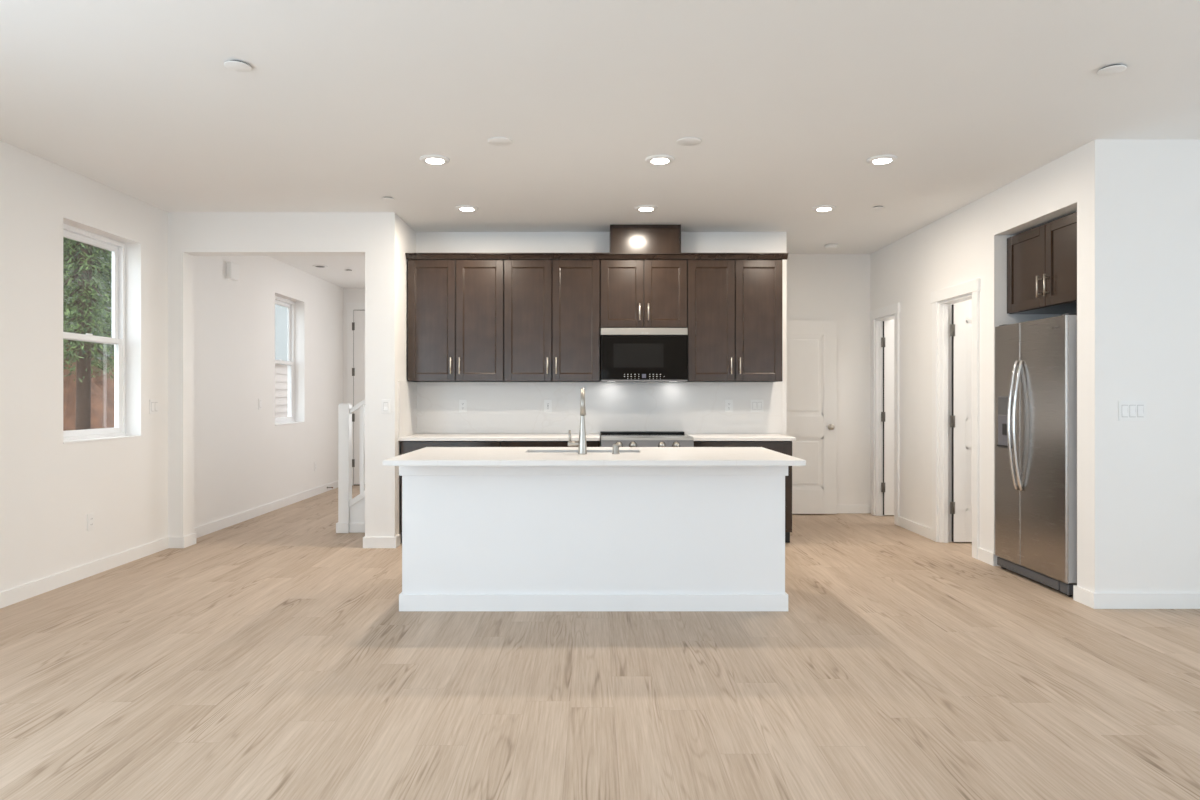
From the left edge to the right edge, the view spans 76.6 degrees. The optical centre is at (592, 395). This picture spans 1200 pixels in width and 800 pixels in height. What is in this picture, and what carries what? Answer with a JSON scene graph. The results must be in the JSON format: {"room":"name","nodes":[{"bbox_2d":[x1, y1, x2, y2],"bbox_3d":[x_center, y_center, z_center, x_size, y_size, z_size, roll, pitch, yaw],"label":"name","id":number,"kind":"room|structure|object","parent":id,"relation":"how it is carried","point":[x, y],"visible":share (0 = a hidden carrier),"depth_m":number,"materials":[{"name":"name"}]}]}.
{"room":"open-plan kitchen","nodes":[
{"label":"open-plan kitchen","id":0,"kind":"room"},
{"bbox_2d":[0,140,342,591],"bbox_3d":[-3.587,-0.130,3.800,0.205,2.750,13.880,0,0,0],"label":"wall","id":1,"kind":"structure","parent":0,"point":[243,461],"depth_m":5.86,"materials":[{"name":"paint"}]},
{"bbox_2d":[87,513,94,530],"bbox_3d":[-3.480,0.873,5.270,0.008,0.116,0.071,0,0,0],"label":"wall outlet","id":2,"kind":"object","parent":1,"relation":"attached to","point":[90,517],"visible":1,"depth_m":5.26,"materials":[{"name":"white plastic"}]},
{"bbox_2d":[90,517,92,526],"bbox_3d":[-3.478,0.873,5.270,0.004,0.068,0.033,0,0,0],"label":"socket","id":3,"kind":"object","parent":2,"relation":"attached to","point":[91,518],"depth_m":5.27,"materials":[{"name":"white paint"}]},
{"bbox_2d":[63,223,140,443],"bbox_3d":[-3.575,-0.430,5.430,0.189,1.490,0.860,0,0,0],"label":"window","id":4,"kind":"structure","parent":1,"relation":"in","point":[117,248],"depth_m":5.78,"materials":[{"name":"white plastic"}]},
{"bbox_2d":[150,399,158,413],"bbox_3d":[-3.479,0.085,6.030,0.010,0.116,0.117,0,0,0],"label":"wall switch","id":5,"kind":"object","parent":1,"relation":"attached to","point":[154,403],"visible":1,"depth_m":6.03,"materials":[{"name":"white plastic"}]},
{"bbox_2d":[0,481,337,608],"bbox_3d":[-3.416,1.200,3.785,0.138,0.090,13.570,0,0,0],"label":"baseboard","id":6,"kind":"structure","parent":1,"relation":"attached to","point":[23,592],"depth_m":5.78,"materials":[{"name":"white paint"}]},
{"bbox_2d":[226,261,238,281],"bbox_3d":[-3.460,-1.197,7.300,0.050,0.172,0.190,0,0,0],"label":"door chime","id":7,"kind":"object","parent":1,"relation":"attached to","point":[232,269],"visible":1,"depth_m":7.24,"materials":[{"name":"white plastic"}]},
{"bbox_2d":[258,399,261,409],"bbox_3d":[-3.479,0.085,7.950,0.010,0.116,0.071,0,0,0],"label":"wall switch","id":8,"kind":"object","parent":1,"relation":"attached to","point":[259,400],"visible":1,"depth_m":7.94,"materials":[{"name":"white plastic"}]},
{"bbox_2d":[275,296,304,425],"bbox_3d":[-3.575,-0.405,8.755,0.189,1.460,0.850,0,0,0],"label":"window","id":9,"kind":"structure","parent":1,"relation":"in","point":[290,305],"depth_m":9.11,"materials":[{"name":"white plastic"}]},
{"bbox_2d":[168,212,415,542],"bbox_3d":[-2.555,-0.130,6.600,1.860,2.750,0.740,0,0,0],"label":"wall","id":10,"kind":"structure","parent":0,"point":[384,239],"depth_m":6.23,"materials":[{"name":"paint"}]},
{"bbox_2d":[363,534,399,547],"bbox_3d":[-1.747,1.200,6.548,0.272,0.090,0.664,0,0,0],"label":"baseboard","id":11,"kind":"structure","parent":10,"relation":"attached to","point":[368,542],"depth_m":6.22,"materials":[{"name":"white paint"}]},
{"bbox_2d":[382,400,389,413],"bbox_3d":[-1.697,0.087,6.224,0.071,0.116,0.010,0,0,0],"label":"wall switch","id":12,"kind":"object","parent":10,"relation":"attached to","point":[385,403],"visible":1,"depth_m":6.22,"materials":[{"name":"white plastic"}]},
{"bbox_2d":[398,381,416,436],"bbox_3d":[-1.619,0.109,6.645,0.012,0.470,0.620,0,0,0],"label":"side splash","id":13,"kind":"object","parent":10,"relation":"attached to","point":[407,391],"visible":1,"depth_m":6.61,"materials":[{"name":"white stone"}]},
{"bbox_2d":[343,288,364,402],"bbox_3d":[-1.492,-0.130,10.670,3.985,2.750,0.140,0,0,0],"label":"wall","id":14,"kind":"structure","parent":0,"point":[350,295],"depth_m":10.60,"materials":[{"name":"paint"}]},
{"bbox_2d":[346,303,364,484],"bbox_3d":[-2.879,-0.025,10.557,1.114,2.540,0.086,0,0,0],"label":"door","id":15,"kind":"structure","parent":14,"relation":"in","point":[355,311],"depth_m":10.58,"materials":[{"name":"white paint"}]},
{"bbox_2d":[0,485,1199,799],"bbox_3d":[0.865,1.305,3.800,9.110,0.120,13.880,0,0,0],"label":"floor","id":16,"kind":"structure","parent":0,"point":[273,655],"depth_m":3.29,"materials":[{"name":"brown wood"}]},
{"bbox_2d":[336,399,364,532],"bbox_3d":[-0.926,0.435,7.431,2.812,1.620,1.078,0,0,0],"label":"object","id":17,"kind":"structure","parent":16,"relation":"on","point":[351,512],"depth_m":6.91,"materials":[{"name":"white paint"}]},
{"bbox_2d":[401,441,500,531],"bbox_3d":[-1.194,0.810,6.639,0.835,0.868,0.630,0,0,0],"label":"base cabinet","id":18,"kind":"object","parent":16,"relation":"on","point":[406,446],"visible":0.08,"depth_m":6.36,"materials":[{"name":"brown wood"}]},
{"bbox_2d":[398,434,599,440],"bbox_3d":[-0.782,0.360,6.652,1.684,0.030,0.634,0,0,0],"label":"countertop","id":19,"kind":"structure","parent":18,"relation":"on","point":[415,437],"depth_m":6.33,"materials":[{"name":"white stone"}]},
{"bbox_2d":[501,441,599,446],"bbox_3d":[-0.359,0.810,6.639,0.833,0.868,0.630,0,0,0],"label":"base cabinet","id":20,"kind":"object","parent":16,"relation":"on","point":[503,443],"visible":0.04,"depth_m":6.36,"materials":[{"name":"brown wood"}]},
{"bbox_2d":[399,466,787,610],"bbox_3d":[0.004,0.812,4.786,2.251,0.866,0.791,0,0,0],"label":"kitchen island","id":21,"kind":"object","parent":16,"relation":"on","point":[475,538],"visible":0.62,"depth_m":4.40,"materials":[{"name":"white paint"}]},
{"bbox_2d":[383,444,805,465],"bbox_3d":[0.007,0.335,4.647,2.288,0.086,1.075,0,0,0],"label":"island countertop","id":22,"kind":"structure","parent":21,"relation":"on","point":[427,456],"depth_m":4.30,"materials":[{"name":"white stone"}]},
{"bbox_2d":[568,387,586,453],"bbox_3d":[-0.094,0.148,4.646,0.114,0.400,0.215,0,0,0],"label":"faucet","id":23,"kind":"object","parent":22,"relation":"on","point":[582,445],"visible":1,"depth_m":4.55,"materials":[{"name":"silver metal"}]},
{"bbox_2d":[600,431,693,446],"bbox_3d":[0.446,0.784,6.568,0.760,0.922,0.770,0,0,0],"label":"range","id":24,"kind":"object","parent":16,"relation":"on","point":[607,438],"visible":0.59,"depth_m":6.24,"materials":[{"name":"silver metal"}]},
{"bbox_2d":[600,433,688,435],"bbox_3d":[0.446,0.344,6.626,0.760,0.011,0.652,0,0,0],"label":"cooktop","id":25,"kind":"object","parent":24,"relation":"in","point":[601,434],"depth_m":6.69,"materials":[{"name":"black glass"}]},
{"bbox_2d":[694,441,791,542],"bbox_3d":[1.252,0.810,6.639,0.839,0.868,0.630,0,0,0],"label":"base cabinet","id":26,"kind":"object","parent":16,"relation":"on","point":[785,447],"visible":0.08,"depth_m":6.36,"materials":[{"name":"brown wood"}]},
{"bbox_2d":[686,434,795,440],"bbox_3d":[1.260,0.360,6.652,0.860,0.030,0.634,0,0,0],"label":"countertop","id":27,"kind":"structure","parent":26,"relation":"on","point":[697,437],"depth_m":6.33,"materials":[{"name":"white stone"}]},
{"bbox_2d":[995,313,1076,596],"bbox_3d":[3.261,0.366,5.097,0.837,1.757,0.836,0,0,0],"label":"refrigerator","id":28,"kind":"object","parent":16,"relation":"on","point":[1036,360],"visible":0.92,"depth_m":4.98,"materials":[{"name":"grey metal"}]},
{"bbox_2d":[0,0,1199,287],"bbox_3d":[0.865,-1.565,3.800,9.110,0.120,13.880,0,0,0],"label":"ceiling","id":29,"kind":"structure","parent":0,"point":[338,106],"depth_m":3.92,"materials":[{"name":"paint"}]},
{"bbox_2d":[224,60,250,71],"bbox_3d":[-1.610,-1.498,3.445,0.112,0.014,0.112,0,0,0],"label":"sprinkler cover","id":30,"kind":"object","parent":29,"relation":"attached to","point":[235,65],"visible":1,"depth_m":3.44,"materials":[{"name":"white plastic"}]},
{"bbox_2d":[312,265,327,267],"bbox_3d":[-3.160,-1.500,8.800,0.170,0.010,0.170,0,0,0],"label":"recessed light","id":31,"kind":"object","parent":29,"relation":"in","point":[318,266],"visible":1,"depth_m":8.78,"materials":[{"name":"white plastic"}]},
{"bbox_2d":[382,197,394,200],"bbox_3d":[-1.558,-1.499,5.777,0.096,0.012,0.096,0,0,0],"label":"sprinkler cover","id":32,"kind":"object","parent":29,"relation":"attached to","point":[383,198],"visible":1,"depth_m":5.77,"materials":[{"name":"white plastic"}]},
{"bbox_2d":[420,155,449,164],"bbox_3d":[-1.004,-1.496,4.830,0.188,0.018,0.188,0,0,0],"label":"recessed light","id":33,"kind":"object","parent":29,"relation":"in","point":[428,159],"visible":1,"depth_m":4.80,"materials":[{"name":"white plastic"}]},
{"bbox_2d":[455,205,478,211],"bbox_3d":[-1.008,-1.496,6.080,0.188,0.018,0.188,0,0,0],"label":"recessed light","id":34,"kind":"object","parent":29,"relation":"in","point":[466,208],"visible":1,"depth_m":6.04,"materials":[{"name":"white plastic"}]},
{"bbox_2d":[488,137,511,145],"bbox_3d":[-0.549,-1.501,4.485,0.144,0.006,0.144,0,0,0],"label":"ceiling plate","id":35,"kind":"object","parent":29,"relation":"attached to","point":[498,141],"visible":1,"depth_m":4.47,"materials":[{"name":"white plastic"}]},
{"bbox_2d":[634,205,657,211],"bbox_3d":[0.424,-1.496,6.080,0.188,0.018,0.188,0,0,0],"label":"recessed light","id":36,"kind":"object","parent":29,"relation":"in","point":[642,208],"visible":1,"depth_m":6.04,"materials":[{"name":"white plastic"}]},
{"bbox_2d":[645,155,674,164],"bbox_3d":[0.426,-1.496,4.830,0.188,0.018,0.188,0,0,0],"label":"recessed light","id":37,"kind":"object","parent":29,"relation":"in","point":[654,159],"visible":1,"depth_m":4.80,"materials":[{"name":"white plastic"}]},
{"bbox_2d":[677,137,700,145],"bbox_3d":[0.566,-1.501,4.485,0.144,0.006,0.144,0,0,0],"label":"ceiling plate","id":38,"kind":"object","parent":29,"relation":"attached to","point":[686,141],"visible":1,"depth_m":4.47,"materials":[{"name":"white plastic"}]},
{"bbox_2d":[812,205,835,211],"bbox_3d":[1.848,-1.496,6.080,0.188,0.018,0.188,0,0,0],"label":"recessed light","id":39,"kind":"object","parent":29,"relation":"in","point":[822,208],"visible":1,"depth_m":6.04,"materials":[{"name":"white plastic"}]},
{"bbox_2d":[824,244,836,248],"bbox_3d":[2.370,-1.489,7.570,0.124,0.032,0.124,0,0,0],"label":"smoke detector","id":40,"kind":"object","parent":29,"relation":"attached to","point":[827,246],"visible":1,"depth_m":7.53,"materials":[{"name":"white plastic"}]},
{"bbox_2d":[872,206,884,209],"bbox_3d":[2.270,-1.499,6.050,0.096,0.012,0.096,0,0,0],"label":"sprinkler cover","id":41,"kind":"object","parent":29,"relation":"attached to","point":[875,207],"visible":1,"depth_m":6.03,"materials":[{"name":"white plastic"}]},
{"bbox_2d":[867,155,897,164],"bbox_3d":[1.838,-1.496,4.830,0.188,0.018,0.188,0,0,0],"label":"recessed light","id":42,"kind":"object","parent":29,"relation":"in","point":[880,159],"visible":1,"depth_m":4.80,"materials":[{"name":"white plastic"}]},
{"bbox_2d":[1097,64,1126,75],"bbox_3d":[2.380,-1.498,3.487,0.112,0.014,0.112,0,0,0],"label":"sprinkler cover","id":43,"kind":"object","parent":29,"relation":"attached to","point":[1116,68],"visible":1,"depth_m":3.48,"materials":[{"name":"white plastic"}]},
{"bbox_2d":[416,232,786,435],"bbox_3d":[-0.047,-0.130,7.020,3.644,2.750,0.100,0,0,0],"label":"wall","id":44,"kind":"structure","parent":0,"point":[426,242],"depth_m":6.97,"materials":[{"name":"paint"}]},
{"bbox_2d":[408,260,503,381],"bbox_3d":[-1.196,-0.657,6.769,0.838,1.060,0.400,0,0,0],"label":"upper cabinet","id":45,"kind":"object","parent":44,"relation":"attached to","point":[456,307],"visible":1,"depth_m":6.61,"materials":[{"name":"brown wood"}]},
{"bbox_2d":[405,253,787,259],"bbox_3d":[0.034,-1.212,6.767,3.309,0.050,0.404,0,0,0],"label":"crown molding","id":46,"kind":"structure","parent":45,"relation":"on","point":[409,256],"depth_m":6.59,"materials":[{"name":"brown wood"}]},
{"bbox_2d":[504,260,599,381],"bbox_3d":[-0.357,-0.657,6.769,0.837,1.060,0.400,0,0,0],"label":"upper cabinet","id":47,"kind":"object","parent":44,"relation":"attached to","point":[552,307],"visible":1,"depth_m":6.61,"materials":[{"name":"brown wood"}]},
{"bbox_2d":[417,382,782,433],"bbox_3d":[0.061,0.109,6.963,3.347,0.470,0.014,0,0,0],"label":"backsplash","id":48,"kind":"structure","parent":44,"relation":"attached to","point":[492,407],"depth_m":6.96,"materials":[{"name":"white stone"}]},
{"bbox_2d":[459,400,466,411],"bbox_3d":[-1.190,0.091,6.951,0.071,0.116,0.008,0,0,0],"label":"wall outlet","id":49,"kind":"object","parent":48,"relation":"attached to","point":[462,403],"visible":1,"depth_m":6.95,"materials":[{"name":"white plastic"}]},
{"bbox_2d":[461,402,464,409],"bbox_3d":[-1.190,0.091,6.949,0.033,0.068,0.004,0,0,0],"label":"socket","id":50,"kind":"object","parent":49,"relation":"attached to","point":[462,403],"depth_m":6.95,"materials":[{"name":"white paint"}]},
{"bbox_2d":[544,400,551,411],"bbox_3d":[-0.412,0.091,6.951,0.071,0.116,0.009,0,0,0],"label":"wall outlet","id":51,"kind":"object","parent":48,"relation":"attached to","point":[547,403],"visible":1,"depth_m":6.95,"materials":[{"name":"white plastic"}]},
{"bbox_2d":[546,402,549,409],"bbox_3d":[-0.412,0.091,6.949,0.033,0.068,0.004,0,0,0],"label":"socket","id":52,"kind":"object","parent":51,"relation":"attached to","point":[547,403],"depth_m":6.95,"materials":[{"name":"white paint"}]},
{"bbox_2d":[725,400,732,411],"bbox_3d":[1.245,0.091,6.951,0.071,0.116,0.008,0,0,0],"label":"wall outlet","id":53,"kind":"object","parent":48,"relation":"attached to","point":[728,403],"visible":1,"depth_m":6.95,"materials":[{"name":"white plastic"}]},
{"bbox_2d":[727,402,730,409],"bbox_3d":[1.245,0.091,6.949,0.033,0.068,0.004,0,0,0],"label":"socket","id":54,"kind":"object","parent":53,"relation":"attached to","point":[728,403],"depth_m":6.95,"materials":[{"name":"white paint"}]},
{"bbox_2d":[751,400,762,411],"bbox_3d":[1.501,0.091,6.951,0.117,0.116,0.010,0,0,0],"label":"wall switch","id":55,"kind":"object","parent":48,"relation":"attached to","point":[756,405],"visible":1,"depth_m":6.95,"materials":[{"name":"white plastic"}]},
{"bbox_2d":[600,260,686,330],"bbox_3d":[0.442,-0.891,6.769,0.759,0.592,0.400,0,0,0],"label":"upper cabinet","id":56,"kind":"object","parent":44,"relation":"attached to","point":[633,293],"visible":0.98,"depth_m":6.61,"materials":[{"name":"brown wood"}]},
{"bbox_2d":[600,328,687,381],"bbox_3d":[0.443,-0.360,6.762,0.750,0.464,0.383,0,0,0],"label":"microwave","id":57,"kind":"object","parent":56,"relation":"attached to","point":[626,354],"visible":1,"depth_m":6.58,"materials":[{"name":"black plastic"}]},
{"bbox_2d":[609,225,680,252],"bbox_3d":[0.461,-1.372,6.817,0.622,0.264,0.304,0,0,0],"label":"duct cover","id":58,"kind":"object","parent":44,"relation":"attached to","point":[622,238],"visible":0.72,"depth_m":6.67,"materials":[{"name":"brown wood"}]},
{"bbox_2d":[685,260,781,381],"bbox_3d":[1.237,-0.657,6.769,0.829,1.060,0.400,0,0,0],"label":"upper cabinet","id":59,"kind":"object","parent":44,"relation":"attached to","point":[734,307],"visible":1,"depth_m":6.61,"materials":[{"name":"brown wood"}]},
{"bbox_2d":[787,254,893,512],"bbox_3d":[2.670,-0.130,8.130,4.100,2.750,0.120,0,0,0],"label":"wall","id":60,"kind":"structure","parent":0,"point":[819,286],"depth_m":8.07,"materials":[{"name":"paint"}]},
{"bbox_2d":[837,505,868,512],"bbox_3d":[2.350,1.200,8.063,1.150,0.090,0.014,0,0,0],"label":"baseboard","id":61,"kind":"structure","parent":60,"relation":"attached to","point":[840,508],"depth_m":8.06,"materials":[{"name":"white paint"}]},
{"bbox_2d":[955,299,971,303],"bbox_3d":[4.316,-0.130,6.960,1.543,2.750,2.189,0,0,42],"label":"wall","id":62,"kind":"structure","parent":0,"point":[967,301],"depth_m":6.62,"materials":[{"name":"paint"}]},
{"bbox_2d":[930,278,979,558],"bbox_3d":[3.272,0.175,6.176,0.705,2.140,0.803,0,0,0],"label":"door","id":63,"kind":"structure","parent":62,"relation":"in","point":[964,328],"depth_m":6.42,"materials":[{"name":"white paint"}]},
{"bbox_2d":[870,149,1076,552],"bbox_3d":[3.002,-0.130,6.347,0.115,2.750,3.446,0,0,0],"label":"wall","id":64,"kind":"structure","parent":0,"point":[968,243],"depth_m":6.46,"materials":[{"name":"paint"}]},
{"bbox_2d":[870,303,899,524],"bbox_3d":[3.228,0.175,7.652,0.615,2.140,0.735,0,0,0],"label":"door","id":65,"kind":"structure","parent":64,"relation":"in","point":[887,332],"depth_m":7.86,"materials":[{"name":"white paint"}]},
{"bbox_2d":[898,516,998,565],"bbox_3d":[2.981,1.200,6.433,0.099,0.090,1.733,0,0,0],"label":"baseboard","id":66,"kind":"structure","parent":64,"relation":"attached to","point":[988,557],"depth_m":6.68,"materials":[{"name":"white paint"}]},
{"bbox_2d":[1010,210,1076,323],"bbox_3d":[3.465,-0.130,5.152,0.810,2.750,1.056,0,0,0],"label":"wall","id":67,"kind":"structure","parent":0,"point":[1014,318],"depth_m":5.58,"materials":[{"name":"paint"}]},
{"bbox_2d":[1007,212,1076,313],"bbox_3d":[3.329,-0.880,5.102,0.661,0.560,0.952,0,0,0],"label":"upper cabinet","id":68,"kind":"object","parent":67,"relation":"attached to","point":[1041,260],"visible":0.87,"depth_m":5.14,"materials":[{"name":"brown wood"}]},
{"bbox_2d":[1077,140,1199,592],"bbox_3d":[4.122,-0.130,4.542,2.355,2.750,0.164,0,0,0],"label":"wall","id":69,"kind":"structure","parent":0,"point":[1138,201],"depth_m":4.46,"materials":[{"name":"paint"}]},
{"bbox_2d":[1118,401,1146,420],"bbox_3d":[3.163,0.088,4.455,0.163,0.116,0.010,0,0,0],"label":"wall switch","id":70,"kind":"object","parent":69,"relation":"attached to","point":[1127,410],"visible":1,"depth_m":4.45,"materials":[{"name":"white plastic"}]},
{"bbox_2d":[1073,585,1199,608],"bbox_3d":[4.115,1.200,4.542,2.369,0.090,0.192,0,0,0],"label":"baseboard","id":71,"kind":"structure","parent":69,"relation":"attached to","point":[1093,600],"depth_m":4.45,"materials":[{"name":"white paint"}]},
{"bbox_3d":[1.715,-0.130,7.570,0.120,2.750,1.000,0,0,0],"label":"wall","id":72,"kind":"structure","parent":0,"visible":0},
{"bbox_2d":[787,320,836,513],"bbox_3d":[2.163,0.219,7.970,0.774,2.028,0.171,0,0,0],"label":"door","id":73,"kind":"structure","parent":72,"relation":"in","point":[811,344],"depth_m":7.96,"materials":[{"name":"white paint"}]},
{"label":"outside","id":74,"kind":"structure","parent":0,"visible":0},
{"bbox_2d":[63,344,113,430],"bbox_3d":[-8.210,0.445,12.000,9.000,2.450,20.000,0,0,0],"label":"fence","id":75,"kind":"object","parent":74,"point":[102,392],"depth_m":10.29,"materials":[{"name":"wood"}]},
{"bbox_2d":[63,237,113,429],"bbox_3d":[-5.662,-2.152,8.323,2.059,7.797,2.007,0,0,-35],"label":"conifer tree","id":76,"kind":"object","parent":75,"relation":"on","point":[83,253],"visible":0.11,"depth_m":8.27,"materials":[{"name":"green plant"}]},
{"bbox_2d":[63,239,113,380],"bbox_3d":[-7.211,-3.357,10.227,1.858,7.806,1.826,0,0,-31],"label":"conifer tree","id":77,"kind":"object","parent":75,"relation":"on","point":[98,363],"visible":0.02,"depth_m":10.24,"materials":[{"name":"green plant"}]},
{"bbox_2d":[64,240,287,417],"bbox_3d":[-9.100,-2.455,17.700,4.400,8.200,9.200,0,0,0],"label":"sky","id":78,"kind":"structure","parent":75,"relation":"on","point":[281,371],"depth_m":17.62,"materials":[{"name":"beige"}]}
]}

